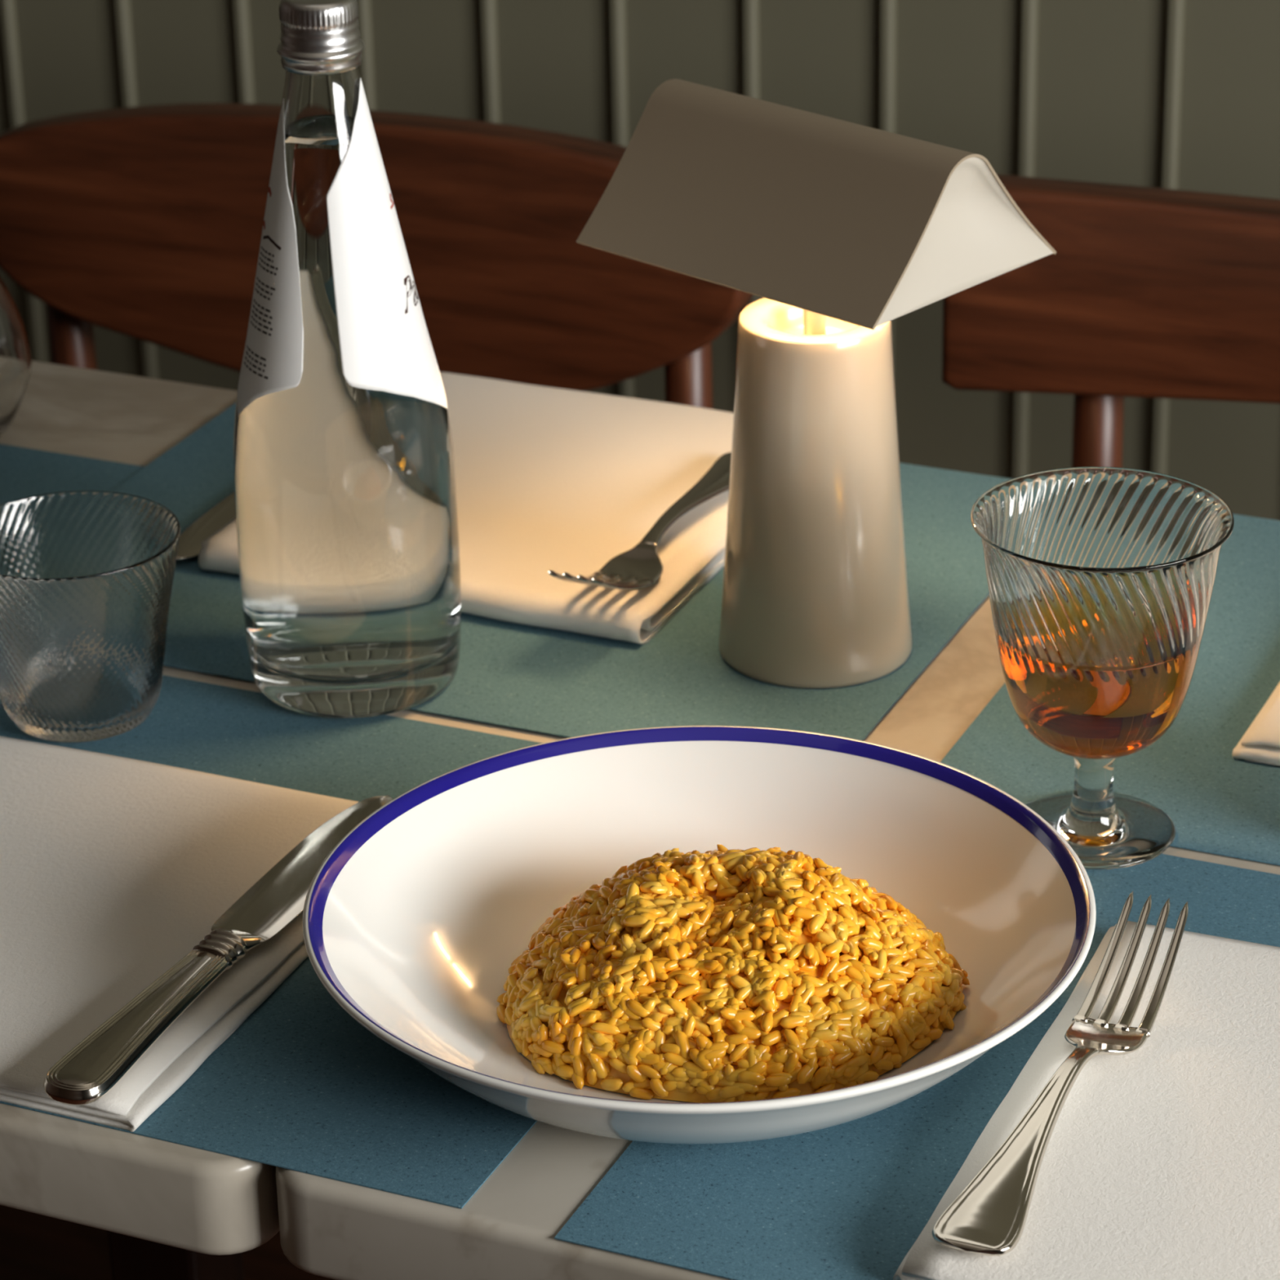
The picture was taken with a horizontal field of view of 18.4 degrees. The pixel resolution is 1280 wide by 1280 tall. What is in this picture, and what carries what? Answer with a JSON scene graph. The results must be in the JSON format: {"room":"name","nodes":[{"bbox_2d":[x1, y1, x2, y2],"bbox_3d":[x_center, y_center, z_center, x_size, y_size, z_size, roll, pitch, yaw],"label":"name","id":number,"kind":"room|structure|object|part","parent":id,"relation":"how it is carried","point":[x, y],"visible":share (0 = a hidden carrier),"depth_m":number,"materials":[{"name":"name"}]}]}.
{"room":"restaurant dining room","nodes":[
{"label":"restaurant dining room","id":0,"kind":"room"},
{"bbox_2d":[0,1204,333,1279],"bbox_3d":[-0.761,1.297,0.805,4.800,0.100,4.900,9,27,22],"label":"floor","id":1,"kind":"structure","parent":0,"point":[33,1246],"depth_m":2.59,"materials":[{"name":"brown wood"}]},
{"bbox_2d":[0,360,568,1279],"bbox_3d":[-0.387,0.327,1.868,0.856,0.750,0.628,9,27,22],"label":"marble table","id":2,"kind":"object","parent":1,"relation":"on","point":[168,1211],"visible":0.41,"depth_m":1.33,"materials":[{"name":"white stone"}]},
{"bbox_2d":[0,444,145,706],"bbox_3d":[-0.420,-0.039,1.765,0.420,0.001,0.321,9,27,22],"label":"placemat","id":3,"kind":"object","parent":2,"relation":"on","point":[24,472],"visible":0.02,"depth_m":1.84,"materials":[{"name":"teal fabric"}]},
{"bbox_2d":[0,276,31,436],"bbox_3d":[-0.328,-0.134,1.869,0.079,0.080,0.079,-3,25,-3],"label":"glass","id":4,"kind":"object","parent":3,"relation":"on","point":[15,360],"visible":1,"depth_m":1.85,"materials":[{"name":"clear glass"}]},
{"bbox_3d":[-0.204,0.375,1.801,0.044,0.653,0.044,9,27,22],"label":"leg","id":5,"kind":"part","parent":2,"relation":"part of","materials":[{"name":"brown wood"}]},
{"bbox_2d":[0,675,542,1208],"bbox_3d":[-0.184,0.089,1.478,0.415,0.001,0.315,9,27,22],"label":"placemat","id":6,"kind":"object","parent":2,"relation":"on","point":[300,1085],"visible":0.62,"depth_m":1.35,"materials":[{"name":"blue paper"}]},
{"bbox_2d":[0,490,180,742],"bbox_3d":[-0.227,-0.006,1.588,0.090,0.080,0.090,5,26,14],"label":"tumbler","id":7,"kind":"object","parent":6,"relation":"on","point":[86,577],"visible":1,"depth_m":1.57,"materials":[{"name":"clear glass"}]},
{"bbox_2d":[0,736,358,1132],"bbox_3d":[-0.262,0.091,1.466,0.308,0.010,0.232,9,27,22],"label":"napkin","id":8,"kind":"object","parent":6,"relation":"on","point":[113,868],"visible":0.77,"depth_m":1.45,"materials":[{"name":"white fabric"}]},
{"bbox_2d":[43,795,393,1105],"bbox_3d":[-0.144,0.105,1.405,0.026,0.010,0.237,9,27,22],"label":"table knife","id":9,"kind":"object","parent":8,"relation":"on","point":[84,1075],"visible":0.95,"depth_m":1.38,"materials":[{"name":"silver metal"}]},
{"bbox_3d":[-0.171,0.132,1.348,0.024,0.009,0.100,9,27,22],"label":"handle","id":10,"kind":"part","parent":9,"relation":"part of","materials":[{"name":"silver metal"}]},
{"bbox_3d":[-0.120,0.082,1.454,0.026,0.002,0.119,9,27,22],"label":"blade","id":11,"kind":"part","parent":9,"relation":"part of","materials":[{"name":"silver metal"}]},
{"bbox_2d":[110,403,1010,740],"bbox_3d":[-0.053,-0.038,1.745,0.414,0.001,0.317,9,27,22],"label":"placemat","id":12,"kind":"object","parent":2,"relation":"on","point":[558,682],"visible":0.17,"depth_m":1.65,"materials":[{"name":"teal fabric"}]},
{"bbox_2d":[176,490,235,559],"bbox_3d":[-0.157,-0.083,1.835,0.026,0.010,0.237,9,27,22],"label":"table knife","id":13,"kind":"object","parent":12,"relation":"on","point":[189,545],"visible":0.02,"depth_m":1.77,"materials":[{"name":"silver metal"}]},
{"bbox_2d":[233,0,461,718],"bbox_3d":[-0.120,-0.116,1.571,0.093,0.289,0.093,9,27,22],"label":"water bottle","id":14,"kind":"object","parent":12,"relation":"on","point":[345,486],"visible":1,"depth_m":1.55,"materials":[{"name":"clear glass"}]},
{"bbox_2d":[244,245,277,379],"bbox_3d":[-0.148,-0.128,1.546,0.011,0.048,0.021,-13,27,-24],"label":"print","id":15,"kind":"object","parent":14,"relation":"attached to","point":[260,350],"depth_m":1.54,"materials":[{"name":"grey paper"}]},
{"bbox_2d":[198,372,733,644],"bbox_3d":[-0.052,-0.064,1.780,0.217,0.017,0.229,9,27,22],"label":"napkin","id":16,"kind":"object","parent":12,"relation":"on","point":[560,481],"visible":0.56,"depth_m":1.75,"materials":[{"name":"white fabric"}]},
{"bbox_2d":[547,452,731,590],"bbox_3d":[0.012,-0.054,1.703,0.028,0.026,0.199,9,27,22],"label":"fork","id":17,"kind":"object","parent":16,"relation":"on","point":[638,567],"visible":0.86,"depth_m":1.69,"materials":[{"name":"silver metal"}]},
{"bbox_3d":[0.028,-0.064,1.738,0.027,0.011,0.121,9,27,22],"label":"handle","id":18,"kind":"part","parent":17,"relation":"part of","materials":[{"name":"silver metal"}]},
{"bbox_2d":[576,79,1056,688],"bbox_3d":[0.071,-0.101,1.600,0.156,0.230,0.113,21,33,39],"label":"table lamp","id":19,"kind":"object","parent":12,"relation":"on","point":[844,230],"visible":1,"depth_m":1.57,"materials":[{"name":"beige ceramic"}]},
{"bbox_3d":[0.070,-0.159,1.574,0.009,0.088,0.009,9,27,22],"label":"stem","id":20,"kind":"part","parent":19,"relation":"part of","materials":[{"name":"beige ceramic"}]},
{"bbox_3d":[0.069,-0.181,1.563,0.156,0.055,0.113,21,33,39],"label":"lamp shade","id":21,"kind":"part","parent":19,"relation":"part of","materials":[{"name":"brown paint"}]},
{"bbox_3d":[0.122,-0.161,1.518,0.010,0.054,0.112,21,33,39],"label":"panel","id":22,"kind":"part","parent":19,"relation":"part of","materials":[{"name":"beige paint"}]},
{"bbox_2d":[0,102,753,408],"bbox_3d":[-0.232,0.161,2.146,0.484,0.812,0.455,9,27,22],"label":"chair","id":23,"kind":"object","parent":1,"relation":"on","point":[144,223],"visible":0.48,"depth_m":2.15,"materials":[{"name":"brown wood"}]},
{"bbox_3d":[-0.325,0.070,2.405,0.030,0.762,0.030,9,27,22],"label":"leg","id":24,"kind":"part","parent":23,"relation":"part of","materials":[{"name":"brown wood"}]},
{"bbox_3d":[0.032,0.130,2.259,0.030,0.762,0.030,9,27,22],"label":"leg","id":25,"kind":"part","parent":23,"relation":"part of","materials":[{"name":"brown wood"}]},
{"bbox_2d":[275,594,1279,1279],"bbox_3d":[0.331,0.443,1.583,0.702,0.750,0.639,9,27,22],"label":"marble table","id":26,"kind":"object","parent":1,"relation":"on","point":[331,1228],"visible":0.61,"depth_m":1.29,"materials":[{"name":"white stone"}]},
{"bbox_2d":[302,725,1096,1144],"bbox_3d":[0.021,0.111,1.361,0.271,0.050,0.271,22,33,40],"label":"pasta bowl","id":27,"kind":"object","parent":26,"relation":"on","point":[415,922],"visible":0.7,"depth_m":1.41,"materials":[{"name":"white ceramic"}]},
{"bbox_2d":[496,844,969,1102],"bbox_3d":[0.029,0.104,1.356,0.158,0.048,0.149,-8,26,-15],"label":"risotto","id":28,"kind":"object","parent":27,"relation":"in","point":[722,974],"visible":1,"depth_m":1.32,"materials":[{"name":"yellow food"}]},
{"bbox_2d":[554,853,1279,1279],"bbox_3d":[0.227,0.159,1.308,0.414,0.001,0.320,9,27,22],"label":"placemat","id":29,"kind":"object","parent":26,"relation":"on","point":[851,1200],"visible":0.4,"depth_m":1.28,"materials":[{"name":"blue paper"}]},
{"bbox_2d":[893,920,1279,1279],"bbox_3d":[0.265,0.172,1.267,0.308,0.010,0.243,9,27,21],"label":"napkin","id":30,"kind":"object","parent":29,"relation":"on","point":[1161,1161],"visible":0.89,"depth_m":1.28,"materials":[{"name":"white fabric"}]},
{"bbox_2d":[931,891,1188,1256],"bbox_3d":[0.141,0.140,1.296,0.028,0.026,0.199,9,27,22],"label":"fork","id":31,"kind":"object","parent":30,"relation":"on","point":[988,1216],"visible":1,"depth_m":1.28,"materials":[{"name":"silver metal"}]},
{"bbox_3d":[0.125,0.161,1.266,0.027,0.011,0.121,10,27,22],"label":"handle","id":32,"kind":"part","parent":31,"relation":"part of","materials":[{"name":"silver metal"}]},
{"bbox_2d":[940,513,1279,865],"bbox_3d":[0.357,0.031,1.576,0.414,0.001,0.315,9,27,22],"label":"placemat","id":33,"kind":"object","parent":26,"relation":"on","point":[1216,802],"visible":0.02,"depth_m":1.56,"materials":[{"name":"teal fabric"}]},
{"bbox_2d":[970,466,1234,869],"bbox_3d":[0.170,0.013,1.468,0.096,0.130,0.096,-18,30,-32],"label":"goblet","id":34,"kind":"object","parent":33,"relation":"on","point":[1100,580],"visible":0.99,"depth_m":1.45,"materials":[{"name":"clear glass"}]},
{"bbox_2d":[1232,681,1279,765],"bbox_3d":[0.366,0.017,1.593,0.202,0.010,0.206,9,27,22],"label":"napkin","id":35,"kind":"object","parent":33,"relation":"on","point":[1260,743],"visible":1,"depth_m":1.55,"materials":[{"name":"white fabric"}]},
{"bbox_2d":[942,174,1279,467],"bbox_3d":[0.307,0.247,1.924,0.476,0.820,0.455,9,27,22],"label":"chair","id":36,"kind":"object","parent":1,"relation":"on","point":[1144,291],"visible":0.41,"depth_m":1.98,"materials":[{"name":"brown wood"}]},
{"bbox_3d":[0.244,0.162,2.171,0.030,0.770,0.030,9,27,22],"label":"leg","id":37,"kind":"part","parent":36,"relation":"part of","materials":[{"name":"brown wood"}]},
{"bbox_2d":[0,0,1279,520],"bbox_3d":[0.160,-0.951,2.162,4.612,2.800,0.150,9,27,22],"label":"wall","id":38,"kind":"structure","parent":0,"point":[1181,95],"depth_m":2.41,"materials":[{"name":"green paint"}]}
]}

